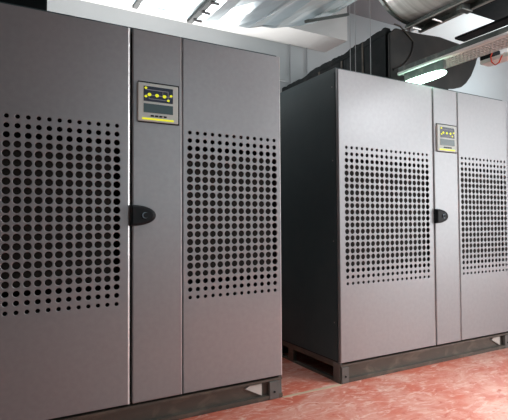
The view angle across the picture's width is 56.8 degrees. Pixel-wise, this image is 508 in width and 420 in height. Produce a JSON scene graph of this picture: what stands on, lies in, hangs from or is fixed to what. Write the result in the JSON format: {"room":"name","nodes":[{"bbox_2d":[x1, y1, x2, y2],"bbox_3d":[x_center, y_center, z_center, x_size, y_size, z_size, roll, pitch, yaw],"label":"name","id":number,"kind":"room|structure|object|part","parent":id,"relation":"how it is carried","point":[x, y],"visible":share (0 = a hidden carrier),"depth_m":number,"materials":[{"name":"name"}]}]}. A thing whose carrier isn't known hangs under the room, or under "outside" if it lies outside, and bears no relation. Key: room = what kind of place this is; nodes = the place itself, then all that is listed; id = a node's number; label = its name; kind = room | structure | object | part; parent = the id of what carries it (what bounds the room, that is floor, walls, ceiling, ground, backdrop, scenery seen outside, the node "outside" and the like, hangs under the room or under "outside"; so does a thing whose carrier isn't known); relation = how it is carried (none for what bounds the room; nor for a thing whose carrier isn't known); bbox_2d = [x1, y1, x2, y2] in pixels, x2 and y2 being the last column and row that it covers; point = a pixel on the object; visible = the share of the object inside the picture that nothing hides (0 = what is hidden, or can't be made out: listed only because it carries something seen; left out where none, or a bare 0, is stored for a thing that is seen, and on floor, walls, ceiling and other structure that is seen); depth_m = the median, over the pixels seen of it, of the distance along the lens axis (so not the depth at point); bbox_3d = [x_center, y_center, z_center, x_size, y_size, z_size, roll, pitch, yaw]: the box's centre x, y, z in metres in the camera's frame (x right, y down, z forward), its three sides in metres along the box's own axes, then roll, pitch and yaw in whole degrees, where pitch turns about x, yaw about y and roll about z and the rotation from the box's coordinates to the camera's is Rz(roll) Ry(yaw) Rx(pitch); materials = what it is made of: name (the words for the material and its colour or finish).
{"room":"electrical equipment room","nodes":[
{"label":"electrical equipment room","id":0,"kind":"room"},
{"bbox_2d":[47,0,507,258],"bbox_3d":[0.441,-0.610,5.188,11.100,3.450,0.120,1,-2,-29],"label":"wall","id":1,"kind":"structure","parent":0,"point":[485,81],"depth_m":5.08,"materials":[{"name":"paint"}]},
{"bbox_2d":[82,0,346,51],"bbox_3d":[-1.696,-2.095,3.757,5.950,0.533,0.385,1,-2,-29],"label":"trim","id":2,"kind":"structure","parent":1,"relation":"attached to","point":[324,35],"depth_m":4.84,"materials":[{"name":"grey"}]},
{"bbox_2d":[289,44,290,83],"bbox_3d":[0.400,-0.346,5.071,0.012,2.917,0.012,1,-2,-29],"label":"conduit","id":3,"kind":"object","parent":1,"relation":"attached to","point":[289,44],"visible":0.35,"depth_m":5.10,"materials":[{"name":"silver metal"}]},
{"bbox_2d":[306,48,307,73],"bbox_3d":[0.597,-0.344,5.181,0.012,2.917,0.012,1,-2,-29],"label":"conduit","id":4,"kind":"object","parent":1,"relation":"attached to","point":[306,48],"visible":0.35,"depth_m":5.21,"materials":[{"name":"silver metal"}]},
{"bbox_2d":[282,23,476,91],"bbox_3d":[1.138,-1.137,4.577,1.079,0.590,1.592,1,-2,-29],"label":"duct","id":5,"kind":"object","parent":1,"relation":"attached to","point":[392,50],"visible":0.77,"depth_m":3.85,"materials":[{"name":"black metal"}]},
{"bbox_2d":[410,13,507,53],"bbox_3d":[3.976,-2.304,6.266,3.700,0.045,1.480,1,-2,-29],"label":"ceiling","id":6,"kind":"structure","parent":1,"relation":"attached to","point":[464,23],"depth_m":5.88,"materials":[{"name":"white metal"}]},
{"bbox_2d":[181,348,507,419],"bbox_3d":[2.083,1.074,2.203,11.100,0.100,6.600,1,-2,-29],"label":"floor","id":7,"kind":"structure","parent":0,"point":[474,387],"depth_m":2.65,"materials":[{"name":"red paint"}]},
{"bbox_2d":[0,2,282,419],"bbox_3d":[-0.769,0.083,2.572,1.692,1.936,0.838,1,-2,-29],"label":"tall cabinet","id":8,"kind":"object","parent":7,"relation":"on","point":[140,169],"visible":1,"depth_m":2.25,"materials":[{"name":"grey metal"}]},
{"bbox_3d":[-0.962,0.016,2.044,0.838,1.798,0.022,1,-2,-29],"label":"door","id":9,"kind":"part","parent":8,"relation":"part of","materials":[{"name":"grey metal"}]},
{"bbox_3d":[-0.599,0.019,2.244,0.011,1.794,0.022,1,-2,-29],"label":"edge trim","id":10,"kind":"part","parent":8,"relation":"part of","materials":[{"name":"grey metal"}]},
{"bbox_3d":[-0.791,-0.870,2.628,1.678,0.028,0.770,1,-2,-29],"label":"roof panel","id":11,"kind":"part","parent":8,"relation":"part of","materials":[{"name":"paint"}]},
{"bbox_3d":[-0.530,0.026,2.255,0.122,0.100,0.032,1,-2,-29],"label":"door handle","id":12,"kind":"part","parent":8,"relation":"part of","materials":[{"name":"black plastic"}]},
{"bbox_3d":[-0.477,0.020,2.314,0.248,1.798,0.021,1,-2,-29],"label":"control panel","id":13,"kind":"part","parent":8,"relation":"part of","materials":[{"name":"grey metal"}]},
{"bbox_3d":[-0.773,0.990,2.564,1.690,0.122,0.800,1,-2,-29],"label":"frame","id":14,"kind":"part","parent":8,"relation":"part of","materials":[{"name":"metal"}]},
{"bbox_3d":[-0.370,0.021,2.372,0.007,1.794,0.022,1,-2,-29],"label":"edge trim","id":15,"kind":"part","parent":8,"relation":"part of","materials":[{"name":"grey metal"}]},
{"bbox_3d":[-0.107,0.024,2.518,0.586,1.798,0.022,1,-2,-29],"label":"door","id":16,"kind":"part","parent":8,"relation":"part of","materials":[{"name":"grey metal"}]},
{"bbox_3d":[-0.005,0.984,2.554,0.102,0.064,0.012,1,-2,-29],"label":"gusset plate","id":17,"kind":"part","parent":8,"relation":"part of","materials":[{"name":"grey metal"}]},
{"bbox_3d":[0.130,0.987,2.658,0.023,0.118,0.063,1,-2,-29],"label":"corner post","id":18,"kind":"part","parent":8,"relation":"part of","materials":[{"name":"metal"}]},
{"bbox_3d":[0.146,0.026,2.658,0.009,1.794,0.022,1,-2,-29],"label":"edge trim","id":19,"kind":"part","parent":8,"relation":"part of","materials":[{"name":"grey metal"}]},
{"bbox_2d":[280,67,507,383],"bbox_3d":[1.073,0.100,3.595,1.692,1.936,0.838,1,-2,-29],"label":"tall cabinet","id":20,"kind":"object","parent":7,"relation":"on","point":[394,193],"visible":1,"depth_m":3.17,"materials":[{"name":"metal"}]},
{"bbox_3d":[0.323,0.044,3.221,0.010,1.780,0.766,1,-2,-29],"label":"panel","id":21,"kind":"part","parent":20,"relation":"part of","materials":[{"name":"paint"}]},
{"bbox_3d":[0.513,0.991,2.870,0.023,0.118,0.063,1,-2,-29],"label":"corner post","id":22,"kind":"part","parent":20,"relation":"part of","materials":[{"name":"metal"}]},
{"bbox_3d":[0.880,0.033,3.067,0.838,1.798,0.022,1,-2,-29],"label":"door","id":23,"kind":"part","parent":20,"relation":"part of","materials":[{"name":"grey metal"}]},
{"bbox_3d":[1.051,-0.853,3.651,1.678,0.028,0.770,1,-2,-29],"label":"roof panel","id":24,"kind":"part","parent":20,"relation":"part of","materials":[{"name":"paint"}]},
{"bbox_3d":[1.069,1.007,3.587,1.690,0.122,0.800,1,-2,-29],"label":"frame","id":25,"kind":"part","parent":20,"relation":"part of","materials":[{"name":"metal"}]},
{"bbox_3d":[1.242,0.036,3.267,0.011,1.794,0.022,1,-2,-29],"label":"edge trim","id":26,"kind":"part","parent":20,"relation":"part of","materials":[{"name":"grey metal"}]},
{"bbox_3d":[1.312,0.043,3.278,0.122,0.100,0.032,1,-2,-29],"label":"door handle","id":27,"kind":"part","parent":20,"relation":"part of","materials":[{"name":"black plastic"}]},
{"bbox_3d":[1.365,0.037,3.337,0.248,1.798,0.021,1,-2,-29],"label":"control panel","id":28,"kind":"part","parent":20,"relation":"part of","materials":[{"name":"grey metal"}]},
{"bbox_3d":[1.472,0.038,3.395,0.007,1.794,0.022,1,-2,-29],"label":"edge trim","id":29,"kind":"part","parent":20,"relation":"part of","materials":[{"name":"grey metal"}]},
{"bbox_3d":[1.734,0.041,3.542,0.586,1.798,0.022,1,-2,-29],"label":"door","id":30,"kind":"part","parent":20,"relation":"part of","materials":[{"name":"grey metal"}]},
{"bbox_3d":[1.837,1.001,3.577,0.102,0.064,0.012,1,-2,-29],"label":"gusset plate","id":31,"kind":"part","parent":20,"relation":"part of","materials":[{"name":"grey metal"}]},
{"bbox_3d":[1.988,0.043,3.682,0.009,1.794,0.022,1,-2,-29],"label":"edge trim","id":32,"kind":"part","parent":20,"relation":"part of","materials":[{"name":"grey metal"}]},
{"bbox_2d":[347,0,414,29],"bbox_3d":[2.062,-2.474,2.301,11.100,0.100,6.600,1,-2,-29],"label":"ceiling","id":33,"kind":"structure","parent":0,"point":[374,10],"depth_m":5.51,"materials":[{"name":"grey paint"}]},
{"bbox_2d":[0,0,46,10],"bbox_3d":[-2.192,-1.686,2.201,2.180,1.430,0.800,1,-2,-29],"label":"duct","id":34,"kind":"object","parent":33,"relation":"hanging from","point":[38,4],"visible":0.02,"depth_m":2.33,"materials":[{"name":"black metal"}]},
{"bbox_2d":[121,0,355,27],"bbox_3d":[0.636,-1.840,1.850,1.980,1.176,3.232,1,-2,-29],"label":"duct","id":35,"kind":"object","parent":33,"relation":"hanging from","point":[237,13],"visible":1,"depth_m":3.04,"materials":[{"name":"metal"}]},
{"bbox_2d":[349,5,350,69],"bbox_3d":[0.787,-1.616,3.855,0.006,1.516,0.006,1,-2,-29],"label":"rod","id":36,"kind":"object","parent":33,"relation":"hanging from","point":[349,5],"visible":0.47,"depth_m":3.84,"materials":[{"name":"silver metal"}]},
{"bbox_2d":[354,2,355,70],"bbox_3d":[0.835,-1.615,3.881,0.006,1.516,0.006,1,-2,-29],"label":"rod","id":37,"kind":"object","parent":33,"relation":"hanging from","point":[354,2],"visible":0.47,"depth_m":3.87,"materials":[{"name":"silver metal"}]},
{"bbox_2d":[369,0,370,73],"bbox_3d":[0.882,-1.624,3.576,0.006,1.516,0.006,1,-2,-29],"label":"rod","id":38,"kind":"object","parent":33,"relation":"hanging from","point":[369,0],"visible":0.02,"depth_m":3.56,"materials":[{"name":"silver metal"}]},
{"bbox_2d":[379,0,455,24],"bbox_3d":[1.904,-1.952,2.535,0.884,0.884,2.790,1,-2,-29],"label":"duct","id":39,"kind":"object","parent":33,"relation":"hanging from","point":[406,12],"visible":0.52,"depth_m":3.55,"materials":[{"name":"metal"}]},
{"bbox_2d":[404,0,493,32],"bbox_3d":[1.651,-1.461,3.074,0.152,0.061,1.605,1,-2,-29],"label":"support rail","id":40,"kind":"object","parent":39,"relation":"attached to","point":[456,8],"visible":1,"depth_m":3.49,"materials":[{"name":"metal"}]},
{"bbox_2d":[471,0,507,20],"bbox_3d":[3.312,-2.041,3.955,2.700,0.590,1.700,1,-2,-29],"label":"duct","id":41,"kind":"object","parent":33,"relation":"hanging from","point":[494,10],"visible":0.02,"depth_m":4.08,"materials":[{"name":"black metal"}]},
{"bbox_2d":[455,16,507,41],"bbox_3d":[2.349,-1.672,3.546,0.135,0.160,1.840,1,-2,-29],"label":"conduit","id":42,"kind":"object","parent":41,"relation":"hanging from","point":[502,22],"visible":1,"depth_m":4.12,"materials":[{"name":"black metal"}]},
{"bbox_2d":[480,51,507,66],"bbox_3d":[2.237,-1.455,3.208,0.137,0.610,1.470,1,-2,-29],"label":"fitting","id":43,"kind":"object","parent":41,"relation":"hanging from","point":[494,58],"visible":0.87,"depth_m":3.74,"materials":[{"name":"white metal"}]},
{"bbox_2d":[397,26,507,75],"bbox_3d":[1.653,-1.083,2.787,0.225,0.070,1.922,1,-2,-29],"label":"cable tray","id":44,"kind":"object","parent":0,"point":[497,39],"visible":0.83,"depth_m":3.13,"materials":[{"name":"silver metal"}]},
{"bbox_2d":[404,59,446,83],"bbox_3d":[1.204,-0.971,3.363,0.092,0.116,0.400,1,-2,-29],"label":"lamp","id":45,"kind":"object","parent":44,"relation":"attached to","point":[430,72],"visible":0.77,"depth_m":3.31,"materials":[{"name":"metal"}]}
]}

